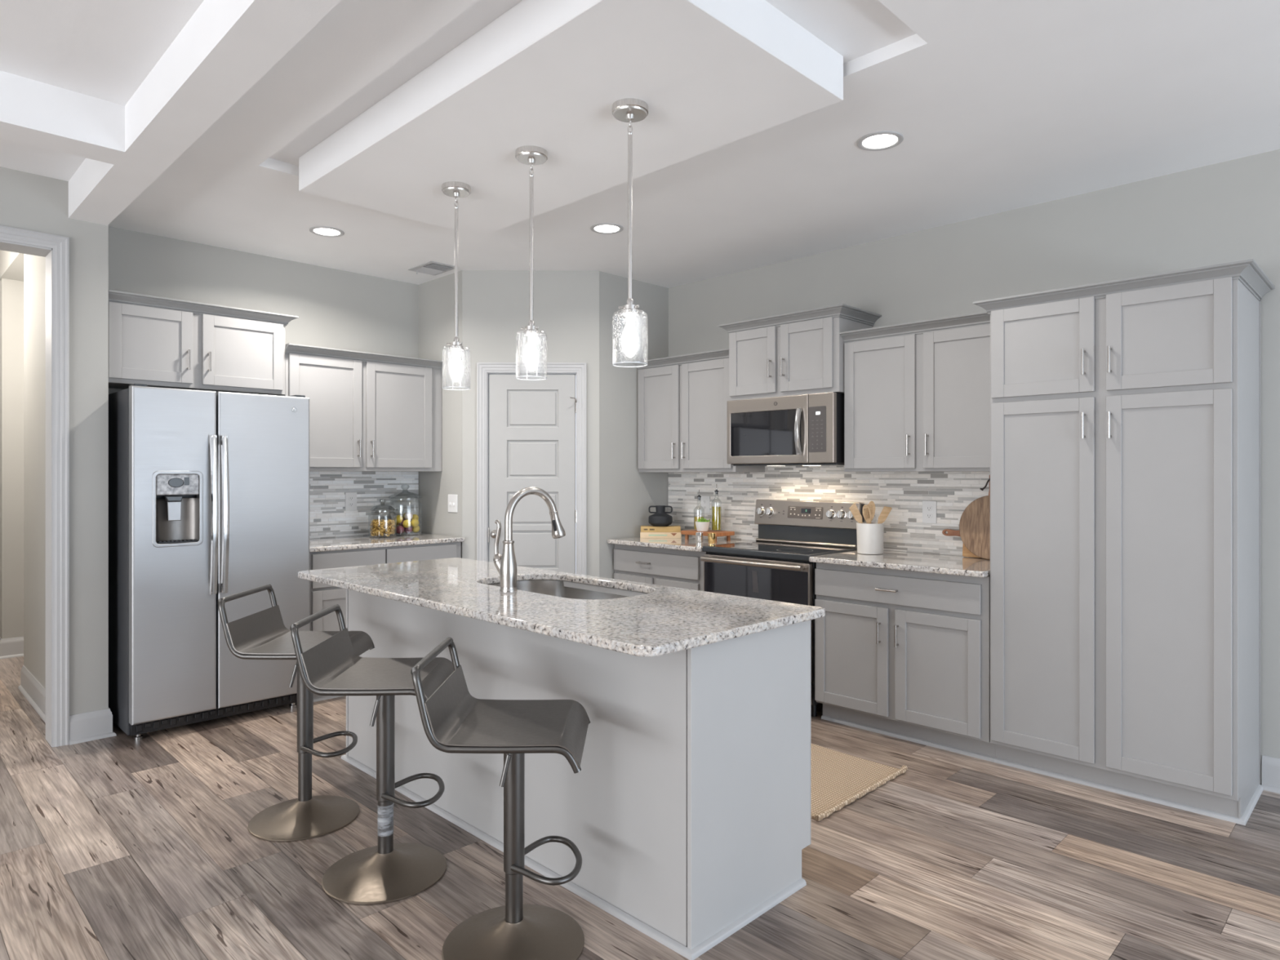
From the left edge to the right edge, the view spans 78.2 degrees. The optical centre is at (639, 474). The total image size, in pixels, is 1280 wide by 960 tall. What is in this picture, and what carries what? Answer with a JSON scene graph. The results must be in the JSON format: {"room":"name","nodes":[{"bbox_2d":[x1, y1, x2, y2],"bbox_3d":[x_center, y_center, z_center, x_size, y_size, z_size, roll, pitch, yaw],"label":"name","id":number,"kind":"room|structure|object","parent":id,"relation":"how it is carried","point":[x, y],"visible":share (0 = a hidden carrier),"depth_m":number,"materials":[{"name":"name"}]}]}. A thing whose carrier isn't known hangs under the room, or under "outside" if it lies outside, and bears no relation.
{"room":"kitchen","nodes":[
{"label":"kitchen","id":0,"kind":"room"},
{"bbox_2d":[0,278,23,639],"bbox_3d":[-4.143,-0.065,6.525,0.120,2.860,1.800,0,0,45],"label":"wall","id":1,"kind":"structure","parent":0,"point":[11,291],"depth_m":5.89,"materials":[{"name":"paint"}]},
{"bbox_2d":[0,636,23,659],"bbox_3d":[-4.285,1.294,6.574,0.450,0.142,1.730,0,0,45],"label":"baseboard","id":2,"kind":"structure","parent":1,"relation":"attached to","point":[12,647],"depth_m":5.87,"materials":[{"name":"paint"}]},
{"bbox_2d":[0,249,23,281],"bbox_3d":[-5.183,-0.185,6.389,3.638,3.100,0.160,0,0,45],"label":"wall","id":3,"kind":"structure","parent":0,"point":[11,264],"depth_m":5.62,"materials":[{"name":"paint"}]},
{"bbox_2d":[17,665,45,723],"bbox_3d":[-3.513,1.294,4.592,1.260,0.142,0.030,0,0,45],"label":"baseboard","id":4,"kind":"structure","parent":3,"relation":"attached to","point":[30,687],"depth_m":4.68,"materials":[{"name":"paint"}]},
{"bbox_2d":[0,166,108,715],"bbox_3d":[-5.476,-0.085,2.458,1.490,2.900,6.155,0,0,45],"label":"wall","id":5,"kind":"structure","parent":0,"point":[30,202],"depth_m":4.07,"materials":[{"name":"paint"}]},
{"bbox_2d":[0,240,52,746],"bbox_3d":[-3.359,0.112,3.651,0.177,2.507,1.035,0,0,45],"label":"trim","id":6,"kind":"structure","parent":5,"relation":"attached to","point":[6,246],"depth_m":3.99,"materials":[{"name":"paint"}]},
{"bbox_2d":[0,225,69,746],"bbox_3d":[-3.284,0.084,3.589,0.021,2.562,1.116,0,0,45],"label":"trim","id":7,"kind":"structure","parent":5,"relation":"attached to","point":[60,245],"depth_m":3.96,"materials":[{"name":"paint"}]},
{"bbox_2d":[69,707,116,745],"bbox_3d":[-2.862,1.294,4.099,0.160,0.142,0.200,0,0,45],"label":"baseboard","id":8,"kind":"structure","parent":5,"relation":"attached to","point":[98,724],"depth_m":4.05,"materials":[{"name":"paint"}]},
{"bbox_2d":[68,0,341,225],"bbox_3d":[0.410,-1.417,0.816,9.170,0.236,0.168,0,0,45],"label":"beam","id":9,"kind":"structure","parent":5,"relation":"attached to","point":[226,46],"depth_m":2.70,"materials":[{"name":"paint"}]},
{"bbox_2d":[0,0,204,181],"bbox_3d":[-1.754,-1.520,-1.358,9.170,0.070,6.000,0,0,45],"label":"ceiling","id":10,"kind":"structure","parent":0,"point":[105,50],"depth_m":2.74,"materials":[{"name":"paint"}]},
{"bbox_2d":[0,70,124,164],"bbox_3d":[-4.252,-1.417,1.118,0.183,0.236,5.984,0,0,45],"label":"beam","id":11,"kind":"structure","parent":10,"relation":"attached to","point":[34,113],"depth_m":3.04,"materials":[{"name":"paint"}]},
{"bbox_2d":[108,226,417,538],"bbox_3d":[-2.395,-0.050,5.137,0.120,2.830,2.300,0,0,45],"label":"wall","id":12,"kind":"structure","parent":0,"point":[335,308],"depth_m":5.13,"materials":[{"name":"paint"}]},
{"bbox_2d":[108,289,298,395],"bbox_3d":[-2.570,-0.727,4.601,0.389,0.479,0.980,0,0,45],"label":"upper cabinet","id":13,"kind":"object","parent":12,"relation":"attached to","point":[154,341],"visible":0.96,"depth_m":4.44,"materials":[{"name":"paint"}]},
{"bbox_2d":[280,342,446,471],"bbox_3d":[-1.881,-0.408,5.290,0.385,0.774,1.082,0,0,45],"label":"upper cabinet","id":14,"kind":"object","parent":12,"relation":"attached to","point":[369,411],"visible":0.86,"depth_m":5.17,"materials":[{"name":"paint"}]},
{"bbox_2d":[309,471,418,538],"bbox_3d":[-2.010,0.204,5.432,0.008,0.450,1.062,0,0,45],"label":"backsplash","id":15,"kind":"structure","parent":12,"relation":"attached to","point":[375,490],"depth_m":5.47,"materials":[{"name":"tile"}]},
{"bbox_2d":[345,492,356,511],"bbox_3d":[-1.994,0.187,5.436,0.008,0.125,0.083,0,0,45],"label":"wall outlet","id":16,"kind":"object","parent":15,"relation":"attached to","point":[350,497],"visible":1,"depth_m":5.43,"materials":[{"name":"white plastic"}]},
{"bbox_2d":[417,270,462,558],"bbox_3d":[-1.405,-0.035,5.664,0.640,2.800,0.115,0,0,45],"label":"wall","id":17,"kind":"structure","parent":0,"point":[436,297],"depth_m":5.56,"materials":[{"name":"paint"}]},
{"bbox_2d":[448,494,457,512],"bbox_3d":[-1.306,0.202,5.474,0.120,0.124,0.016,0,0,45],"label":"light switch","id":18,"kind":"object","parent":17,"relation":"attached to","point":[452,499],"visible":1,"depth_m":5.46,"materials":[{"name":"white plastic"}]},
{"bbox_2d":[462,270,599,577],"bbox_3d":[-0.750,-0.035,5.459,0.937,2.800,0.100,0,0,-1],"label":"wall","id":19,"kind":"structure","parent":0,"point":[496,303],"depth_m":5.41,"materials":[{"name":"paint"}]},
{"bbox_2d":[476,362,586,574],"bbox_3d":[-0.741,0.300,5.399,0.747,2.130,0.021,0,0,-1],"label":"trim","id":20,"kind":"structure","parent":19,"relation":"attached to","point":[482,368],"depth_m":5.39,"materials":[{"name":"paint"}]},
{"bbox_2d":[488,373,577,573],"bbox_3d":[-0.736,0.334,5.396,0.609,2.046,0.105,0,0,-1],"label":"door","id":21,"kind":"structure","parent":19,"relation":"in","point":[532,423],"depth_m":5.42,"materials":[{"name":"paint"}]},
{"bbox_2d":[599,271,668,578],"bbox_3d":[-0.040,-0.035,5.745,0.115,2.800,0.805,0,0,45],"label":"wall","id":22,"kind":"structure","parent":0,"point":[626,495],"depth_m":5.57,"materials":[{"name":"paint"}]},
{"bbox_2d":[0,656,1279,959],"bbox_3d":[-2.559,1.367,2.054,16.983,0.003,9.700,0,0,45],"label":"floor","id":23,"kind":"structure","parent":0,"point":[119,846],"depth_m":2.72,"materials":[{"name":"brown wood"}]},
{"bbox_2d":[108,383,309,740],"bbox_3d":[-2.443,0.452,4.478,0.708,1.826,0.893,0,0,45],"label":"refrigerator","id":24,"kind":"object","parent":23,"relation":"on","point":[209,491],"visible":0.99,"depth_m":4.18,"materials":[{"name":"silver metal"}]},
{"bbox_2d":[217,583,374,841],"bbox_3d":[-1.348,0.913,3.128,0.454,0.904,0.420,0,0,0],"label":"bar stool","id":25,"kind":"object","parent":23,"relation":"on","point":[263,634],"visible":0.8,"depth_m":3.10,"materials":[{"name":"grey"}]},
{"bbox_2d":[289,604,453,904],"bbox_3d":[-0.889,0.919,2.698,0.454,0.891,0.420,0,0,-2],"label":"bar stool","id":26,"kind":"object","parent":23,"relation":"on","point":[387,872],"visible":0.84,"depth_m":2.67,"materials":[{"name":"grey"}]},
{"bbox_2d":[309,542,461,702],"bbox_3d":[-1.776,0.912,5.200,0.634,0.906,1.038,0,0,45],"label":"base cabinet","id":27,"kind":"object","parent":23,"relation":"on","point":[322,596],"visible":0.11,"depth_m":4.79,"materials":[{"name":"paint"}]},
{"bbox_2d":[309,533,464,552],"bbox_3d":[-1.787,0.444,5.214,0.620,0.030,1.057,0,0,45],"label":"countertop","id":28,"kind":"structure","parent":27,"relation":"on","point":[321,544],"depth_m":5.10,"materials":[{"name":"stone"}]},
{"bbox_2d":[391,484,415,498],"bbox_3d":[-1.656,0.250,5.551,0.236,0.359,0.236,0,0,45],"label":"lid","id":29,"kind":"object","parent":28,"relation":"on","point":[404,484],"visible":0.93,"depth_m":5.46,"materials":[{"name":"clear glass"}]},
{"bbox_2d":[394,515,403,523],"bbox_3d":[-1.679,0.311,5.482,0.057,0.057,0.057,0,0,17],"label":"lemon","id":30,"kind":"object","parent":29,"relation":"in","point":[398,518],"visible":1,"depth_m":5.46,"materials":[{"name":"yellow food"}]},
{"bbox_2d":[395,525,404,533],"bbox_3d":[-1.671,0.386,5.479,0.058,0.058,0.058,0,0,9],"label":"onion","id":31,"kind":"object","parent":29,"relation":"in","point":[399,530],"visible":1,"depth_m":5.46,"materials":[{"name":"purple food"}]},
{"bbox_2d":[398,518,405,526],"bbox_3d":[-1.670,0.339,5.540,0.058,0.057,0.058,0,0,21],"label":"onion","id":32,"kind":"object","parent":29,"relation":"in","point":[404,519],"visible":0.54,"depth_m":5.52,"materials":[{"name":"purple food"}]},
{"bbox_2d":[402,520,411,528],"bbox_3d":[-1.623,0.344,5.486,0.057,0.057,0.058,0,0,16],"label":"lemon","id":33,"kind":"object","parent":29,"relation":"in","point":[406,523],"visible":1,"depth_m":5.46,"materials":[{"name":"yellow food"}]},
{"bbox_2d":[404,526,412,533],"bbox_3d":[-1.629,0.386,5.534,0.058,0.060,0.057,0,0,-40],"label":"onion","id":34,"kind":"object","parent":29,"relation":"in","point":[408,530],"visible":0.88,"depth_m":5.51,"materials":[{"name":"purple food"}]},
{"bbox_2d":[404,511,413,519],"bbox_3d":[-1.624,0.293,5.525,0.058,0.058,0.058,0,0,45],"label":"garlic bulb","id":35,"kind":"object","parent":29,"relation":"in","point":[408,516],"visible":0.99,"depth_m":5.50,"materials":[{"name":"white food"}]},
{"bbox_2d":[410,519,418,526],"bbox_3d":[-1.584,0.341,5.538,0.057,0.057,0.062,1,0,35],"label":"lemon","id":36,"kind":"object","parent":29,"relation":"in","point":[415,522],"visible":0.99,"depth_m":5.52,"materials":[{"name":"yellow food"}]},
{"bbox_2d":[410,514,418,520],"bbox_3d":[-1.602,0.311,5.593,0.057,0.057,0.057,0,0,-3],"label":"lemon","id":37,"kind":"object","parent":29,"relation":"in","point":[415,516],"visible":0.68,"depth_m":5.57,"materials":[{"name":"yellow food"}]},
{"bbox_2d":[412,525,419,532],"bbox_3d":[-1.592,0.385,5.585,0.058,0.057,0.056,0,0,-12],"label":"lemon","id":38,"kind":"object","parent":29,"relation":"in","point":[415,529],"visible":0.85,"depth_m":5.56,"materials":[{"name":"yellow food"}]},
{"bbox_2d":[410,636,590,959],"bbox_3d":[-0.383,0.938,2.286,0.454,0.854,0.420,0,0,0],"label":"bar stool","id":39,"kind":"object","parent":23,"relation":"on","point":[454,721],"visible":1,"depth_m":2.26,"materials":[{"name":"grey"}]},
{"bbox_2d":[341,579,810,959],"bbox_3d":[-0.405,0.923,3.238,2.234,0.884,0.684,0,0,45],"label":"kitchen island","id":40,"kind":"object","parent":23,"relation":"on","point":[686,811],"visible":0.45,"depth_m":2.49,"materials":[{"name":"paint"}]},
{"bbox_2d":[297,557,825,657],"bbox_3d":[-0.487,0.466,3.165,2.300,0.030,0.874,0,0,45],"label":"island countertop","id":41,"kind":"structure","parent":40,"relation":"on","point":[665,620],"depth_m":2.69,"materials":[{"name":"stone"}]},
{"bbox_2d":[493,486,565,591],"bbox_3d":[-0.426,0.250,3.125,0.307,0.402,0.100,0,0,-32],"label":"faucet","id":42,"kind":"object","parent":41,"relation":"on","point":[505,564],"visible":1,"depth_m":3.05,"materials":[{"name":"silver metal"}]},
{"bbox_2d":[488,579,644,599],"bbox_3d":[-0.309,0.581,3.218,0.834,0.200,0.433,0,0,45],"label":"sink","id":43,"kind":"object","parent":41,"relation":"in","point":[553,588],"visible":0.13,"depth_m":3.56,"materials":[{"name":"silver metal"}]},
{"bbox_2d":[613,544,707,591],"bbox_3d":[0.294,0.923,5.399,0.838,0.884,0.614,0,0,45],"label":"base cabinet","id":44,"kind":"object","parent":23,"relation":"on","point":[683,569],"visible":0.29,"depth_m":5.19,"materials":[{"name":"paint"}]},
{"bbox_2d":[607,535,753,551],"bbox_3d":[0.292,0.466,5.393,0.846,0.030,0.625,0,0,45],"label":"countertop","id":45,"kind":"structure","parent":44,"relation":"on","point":[678,544],"depth_m":5.28,"materials":[{"name":"stone"}]},
{"bbox_2d":[640,532,681,537],"bbox_3d":[0.149,0.430,5.628,0.290,0.041,0.120,0,0,2],"label":"book","id":46,"kind":"object","parent":45,"relation":"on","point":[642,535],"visible":0.77,"depth_m":5.57,"materials":[{"name":"paper"}]},
{"bbox_2d":[640,525,680,532],"bbox_3d":[0.147,0.390,5.628,0.282,0.040,0.116,0,0,1],"label":"book","id":47,"kind":"object","parent":46,"relation":"on","point":[643,528],"visible":1,"depth_m":5.57,"materials":[{"name":"paper"}]},
{"bbox_2d":[648,505,672,526],"bbox_3d":[0.147,0.297,5.629,0.170,0.146,0.170,0,0,45],"label":"vase","id":48,"kind":"object","parent":47,"relation":"on","point":[660,517],"visible":1,"depth_m":5.58,"materials":[{"name":"black ceramic"}]},
{"bbox_2d":[695,532,703,542],"bbox_3d":[0.396,0.419,5.237,0.053,0.064,0.053,0,0,45],"label":"cup","id":49,"kind":"object","parent":45,"relation":"on","point":[699,535],"visible":1,"depth_m":5.22,"materials":[{"name":"silver metal"}]},
{"bbox_2d":[680,528,734,542],"bbox_3d":[0.464,0.420,5.412,0.330,0.062,0.205,0,0,45],"label":"serving tray","id":50,"kind":"object","parent":45,"relation":"on","point":[686,532],"visible":0.61,"depth_m":5.36,"materials":[{"name":"brown wood"}]},
{"bbox_2d":[693,489,704,528],"bbox_3d":[0.413,0.247,5.495,0.076,0.283,0.076,0,0,45],"label":"oil bottle","id":51,"kind":"object","parent":50,"relation":"on","point":[695,518],"visible":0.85,"depth_m":5.48,"materials":[{"name":"clear glass"}]},
{"bbox_2d":[695,516,710,531],"bbox_3d":[0.428,0.341,5.386,0.100,0.096,0.100,0,0,45],"label":"potted succulent","id":52,"kind":"object","parent":50,"relation":"on","point":[702,525],"visible":1,"depth_m":5.35,"materials":[{"name":"white ceramic"}]},
{"bbox_2d":[711,484,720,529],"bbox_3d":[0.526,0.227,5.410,0.070,0.323,0.070,0,0,45],"label":"oil bottle","id":53,"kind":"object","parent":50,"relation":"on","point":[716,510],"visible":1,"depth_m":5.38,"materials":[{"name":"clear glass"}]},
{"bbox_2d":[707,533,715,543],"bbox_3d":[0.471,0.419,5.176,0.053,0.064,0.053,0,0,45],"label":"cup","id":54,"kind":"object","parent":45,"relation":"on","point":[711,536],"visible":1,"depth_m":5.15,"materials":[{"name":"gold metal"}]},
{"bbox_2d":[700,499,864,716],"bbox_3d":[0.852,0.766,4.796,0.780,1.197,0.660,0,0,45],"label":"range","id":55,"kind":"object","parent":23,"relation":"on","point":[776,566],"visible":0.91,"depth_m":4.74,"materials":[{"name":"black metal"}]},
{"bbox_2d":[702,541,857,560],"bbox_3d":[0.869,0.461,4.818,0.774,0.037,0.595,0,0,45],"label":"cooktop","id":56,"kind":"object","parent":55,"relation":"in","point":[748,550],"depth_m":4.72,"materials":[{"name":"black glass"}]},
{"bbox_2d":[810,743,907,821],"bbox_3d":[0.512,1.351,3.805,1.295,0.031,0.747,0,0,45],"label":"rug","id":57,"kind":"object","parent":23,"relation":"on","point":[837,779],"visible":0.34,"depth_m":3.51,"materials":[{"name":"fabric"}]},
{"bbox_2d":[814,562,995,762],"bbox_3d":[1.487,0.923,4.210,0.942,0.884,0.614,0,0,45],"label":"base cabinet","id":58,"kind":"object","parent":23,"relation":"on","point":[904,655],"visible":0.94,"depth_m":3.98,"materials":[{"name":"paint"}]},
{"bbox_2d":[808,550,990,577],"bbox_3d":[1.481,0.466,4.209,0.943,0.030,0.625,0,0,45],"label":"countertop","id":59,"kind":"structure","parent":58,"relation":"on","point":[894,560],"depth_m":4.09,"materials":[{"name":"stone"}]},
{"bbox_2d":[856,522,884,555],"bbox_3d":[1.312,0.364,4.487,0.151,0.174,0.151,0,0,45],"label":"utensil crock","id":60,"kind":"object","parent":59,"relation":"on","point":[870,537],"visible":0.97,"depth_m":4.42,"materials":[{"name":"white ceramic"}]},
{"bbox_2d":[848,503,862,523],"bbox_3d":[1.271,0.303,4.487,0.158,0.276,0.012,0,0,0],"label":"wooden spatula","id":61,"kind":"object","parent":60,"relation":"in","point":[854,509],"visible":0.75,"depth_m":4.48,"materials":[{"name":"brown wood"}]},
{"bbox_2d":[862,504,871,524],"bbox_3d":[1.307,0.306,4.484,0.088,0.267,0.021,0,0,-21],"label":"slotted spoon","id":62,"kind":"object","parent":60,"relation":"in","point":[868,520],"visible":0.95,"depth_m":4.47,"materials":[{"name":"brown wood"}]},
{"bbox_2d":[864,503,872,523],"bbox_3d":[1.301,0.303,4.496,0.050,0.271,0.026,0,0,28],"label":"wooden spoon","id":63,"kind":"object","parent":60,"relation":"in","point":[869,505],"visible":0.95,"depth_m":4.49,"materials":[{"name":"brown wood"}]},
{"bbox_2d":[867,501,875,524],"bbox_3d":[1.309,0.296,4.488,0.035,0.287,0.075,0,0,45],"label":"wooden spoon","id":64,"kind":"object","parent":60,"relation":"in","point":[872,503],"visible":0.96,"depth_m":4.50,"materials":[{"name":"brown wood"}]},
{"bbox_2d":[877,506,892,524],"bbox_3d":[1.353,0.311,4.483,0.161,0.260,0.012,0,0,6],"label":"wooden turner","id":65,"kind":"object","parent":60,"relation":"in","point":[886,511],"visible":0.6,"depth_m":4.48,"materials":[{"name":"brown wood"}]},
{"bbox_2d":[942,528,982,558],"bbox_3d":[1.847,0.319,4.232,0.451,0.261,0.040,0,0,45],"label":"cutting board","id":66,"kind":"object","parent":59,"relation":"on","point":[966,553],"visible":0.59,"depth_m":4.32,"materials":[{"name":"brown wood"}]},
{"bbox_2d":[959,474,990,559],"bbox_3d":[1.863,0.218,4.167,0.340,0.463,0.073,0,0,45],"label":"cutting board","id":67,"kind":"object","parent":59,"relation":"on","point":[975,520],"visible":0.56,"depth_m":4.20,"materials":[{"name":"brown wood"}]},
{"bbox_2d":[973,258,1275,825],"bbox_3d":[2.151,0.278,3.547,1.047,2.175,0.617,0,0,45],"label":"pantry cabinet","id":68,"kind":"object","parent":23,"relation":"on","point":[1125,413],"visible":1,"depth_m":3.30,"materials":[{"name":"paint"}]},
{"bbox_2d":[108,0,1279,288],"bbox_3d":[1.516,-1.395,2.301,9.700,0.200,3.600,0,0,45],"label":"ceiling","id":69,"kind":"structure","parent":0,"point":[747,155],"depth_m":3.06,"materials":[{"name":"paint"}]},
{"bbox_2d":[309,226,344,236],"bbox_3d":[-1.803,-1.397,4.534,0.188,0.007,0.188,0,0,45],"label":"recessed light","id":70,"kind":"object","parent":69,"relation":"in","point":[325,231],"visible":1,"depth_m":4.53,"materials":[{"name":"paint"}]},
{"bbox_2d":[313,228,340,235],"bbox_3d":[-1.803,-1.396,4.534,0.142,0.002,0.142,0,0,22],"label":"diffuser","id":71,"kind":"object","parent":70,"relation":"attached to","point":[316,231],"depth_m":4.53,"materials":[{"name":"white plastic"}]},
{"bbox_2d":[408,261,458,275],"bbox_3d":[-1.404,-1.383,5.343,0.300,0.037,0.210,0,0,45],"label":"ceiling vent","id":72,"kind":"object","parent":69,"relation":"in","point":[432,268],"visible":0.99,"depth_m":5.32,"materials":[{"name":"metal"}]},
{"bbox_2d":[441,181,471,390],"bbox_3d":[-0.826,-0.840,3.544,0.129,0.910,0.129,0,0,45],"label":"pendant light","id":73,"kind":"object","parent":69,"relation":"hanging from","point":[455,189],"visible":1,"depth_m":3.53,"materials":[{"name":"clear glass"}]},
{"bbox_2d":[515,145,547,380],"bbox_3d":[-0.436,-0.840,3.165,0.129,0.910,0.129,0,0,45],"label":"pendant light","id":74,"kind":"object","parent":69,"relation":"hanging from","point":[531,155],"visible":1,"depth_m":3.15,"materials":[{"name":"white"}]},
{"bbox_2d":[590,222,623,234],"bbox_3d":[-0.188,-1.397,4.478,0.188,0.007,0.188,0,0,45],"label":"recessed light","id":75,"kind":"object","parent":69,"relation":"in","point":[602,228],"visible":1,"depth_m":4.47,"materials":[{"name":"paint"}]},
{"bbox_2d":[594,225,619,232],"bbox_3d":[-0.188,-1.396,4.478,0.142,0.002,0.142,0,0,-32],"label":"diffuser","id":76,"kind":"object","parent":75,"relation":"attached to","point":[597,228],"depth_m":4.48,"materials":[{"name":"white plastic"}]},
{"bbox_2d":[611,97,648,367],"bbox_3d":[-0.035,-0.840,2.774,0.129,0.910,0.129,0,0,45],"label":"pendant light","id":77,"kind":"object","parent":69,"relation":"hanging from","point":[629,110],"visible":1,"depth_m":2.77,"materials":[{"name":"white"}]},
{"bbox_2d":[856,130,903,151],"bbox_3d":[1.006,-1.397,3.304,0.188,0.007,0.188,0,0,45],"label":"recessed light","id":78,"kind":"object","parent":69,"relation":"in","point":[885,140],"visible":1,"depth_m":3.30,"materials":[{"name":"paint"}]},
{"bbox_2d":[862,134,897,148],"bbox_3d":[1.006,-1.396,3.304,0.142,0.002,0.142,0,0,22],"label":"diffuser","id":79,"kind":"object","parent":78,"relation":"attached to","point":[872,141],"depth_m":3.30,"materials":[{"name":"white plastic"}]},
{"bbox_2d":[695,521,710,531],"bbox_3d":[0.428,0.356,5.386,0.100,0.066,0.100,0,0,45],"label":"pot","id":80,"kind":"object","parent":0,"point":[700,526],"depth_m":5.35,"materials":[{"name":"white ceramic"}]},
{"bbox_2d":[668,149,1279,785],"bbox_3d":[3.154,-0.050,3.097,8.500,2.830,0.150,0,0,45],"label":"wall","id":81,"kind":"structure","parent":0,"point":[1228,211],"depth_m":3.96,"materials":[{"name":"paint"}]},
{"bbox_2d":[632,348,764,472],"bbox_3d":[0.395,-0.410,5.467,0.885,0.790,0.379,0,0,45],"label":"upper cabinet","id":82,"kind":"object","parent":81,"relation":"attached to","point":[682,399],"visible":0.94,"depth_m":5.33,"materials":[{"name":"paint"}]},
{"bbox_2d":[717,303,881,400],"bbox_3d":[0.969,-0.710,4.856,0.894,0.481,0.442,0,0,45],"label":"upper cabinet","id":83,"kind":"object","parent":81,"relation":"attached to","point":[799,353],"visible":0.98,"depth_m":4.68,"materials":[{"name":"paint"}]},
{"bbox_2d":[727,391,844,466],"bbox_3d":[0.952,-0.260,4.846,0.766,0.414,0.465,0,0,45],"label":"microwave","id":84,"kind":"object","parent":83,"relation":"attached to","point":[804,429],"visible":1,"depth_m":4.67,"materials":[{"name":"silver metal"}]},
{"bbox_2d":[667,465,990,555],"bbox_3d":[1.125,0.193,5.005,2.575,0.516,0.008,0,0,45],"label":"backsplash","id":85,"kind":"structure","parent":81,"relation":"attached to","point":[904,531],"depth_m":4.84,"materials":[{"name":"tile"}]},
{"bbox_2d":[700,495,709,513],"bbox_3d":[0.467,0.217,5.649,0.083,0.127,0.008,0,0,45],"label":"wall outlet","id":86,"kind":"object","parent":85,"relation":"attached to","point":[704,500],"visible":1,"depth_m":5.65,"materials":[{"name":"white plastic"}]},
{"bbox_2d":[922,501,936,523],"bbox_3d":[1.645,0.215,4.476,0.083,0.127,0.008,0,0,45],"label":"wall outlet","id":87,"kind":"object","parent":85,"relation":"attached to","point":[929,508],"visible":1,"depth_m":4.47,"materials":[{"name":"white plastic"}]},
{"bbox_2d":[926,506,932,511],"bbox_3d":[1.643,0.194,4.474,0.034,0.028,0.003,0,0,45],"label":"receptacle","id":88,"kind":"object","parent":87,"relation":"attached to","point":[928,508],"depth_m":4.47,"materials":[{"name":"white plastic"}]},
{"bbox_2d":[926,513,932,518],"bbox_3d":[1.643,0.236,4.474,0.034,0.028,0.003,0,0,45],"label":"receptacle","id":89,"kind":"object","parent":87,"relation":"attached to","point":[928,515],"depth_m":4.47,"materials":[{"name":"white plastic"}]},
{"bbox_2d":[839,311,990,471],"bbox_3d":[1.584,-0.410,4.283,0.905,0.790,0.379,0,0,45],"label":"upper cabinet","id":90,"kind":"object","parent":81,"relation":"attached to","point":[917,394],"visible":0.82,"depth_m":4.19,"materials":[{"name":"paint"}]},
{"bbox_2d":[1262,755,1279,793],"bbox_3d":[4.295,1.294,1.833,4.500,0.142,0.030,0,0,45],"label":"baseboard","id":91,"kind":"structure","parent":81,"relation":"attached to","point":[1270,765],"depth_m":3.40,"materials":[{"name":"paint"}]},
{"bbox_3d":[-1.751,0.297,5.356,0.186,0.265,0.186,0,0,45],"label":"glass jar","id":92,"kind":"object","parent":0,"visible":0},
{"bbox_2d":[369,519,395,536],"bbox_3d":[-1.750,0.360,5.355,0.166,0.115,0.165,0,0,-20],"label":"pasta","id":93,"kind":"object","parent":92,"relation":"in","point":[386,526],"visible":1,"depth_m":5.32,"materials":[{"name":"yellow food"}]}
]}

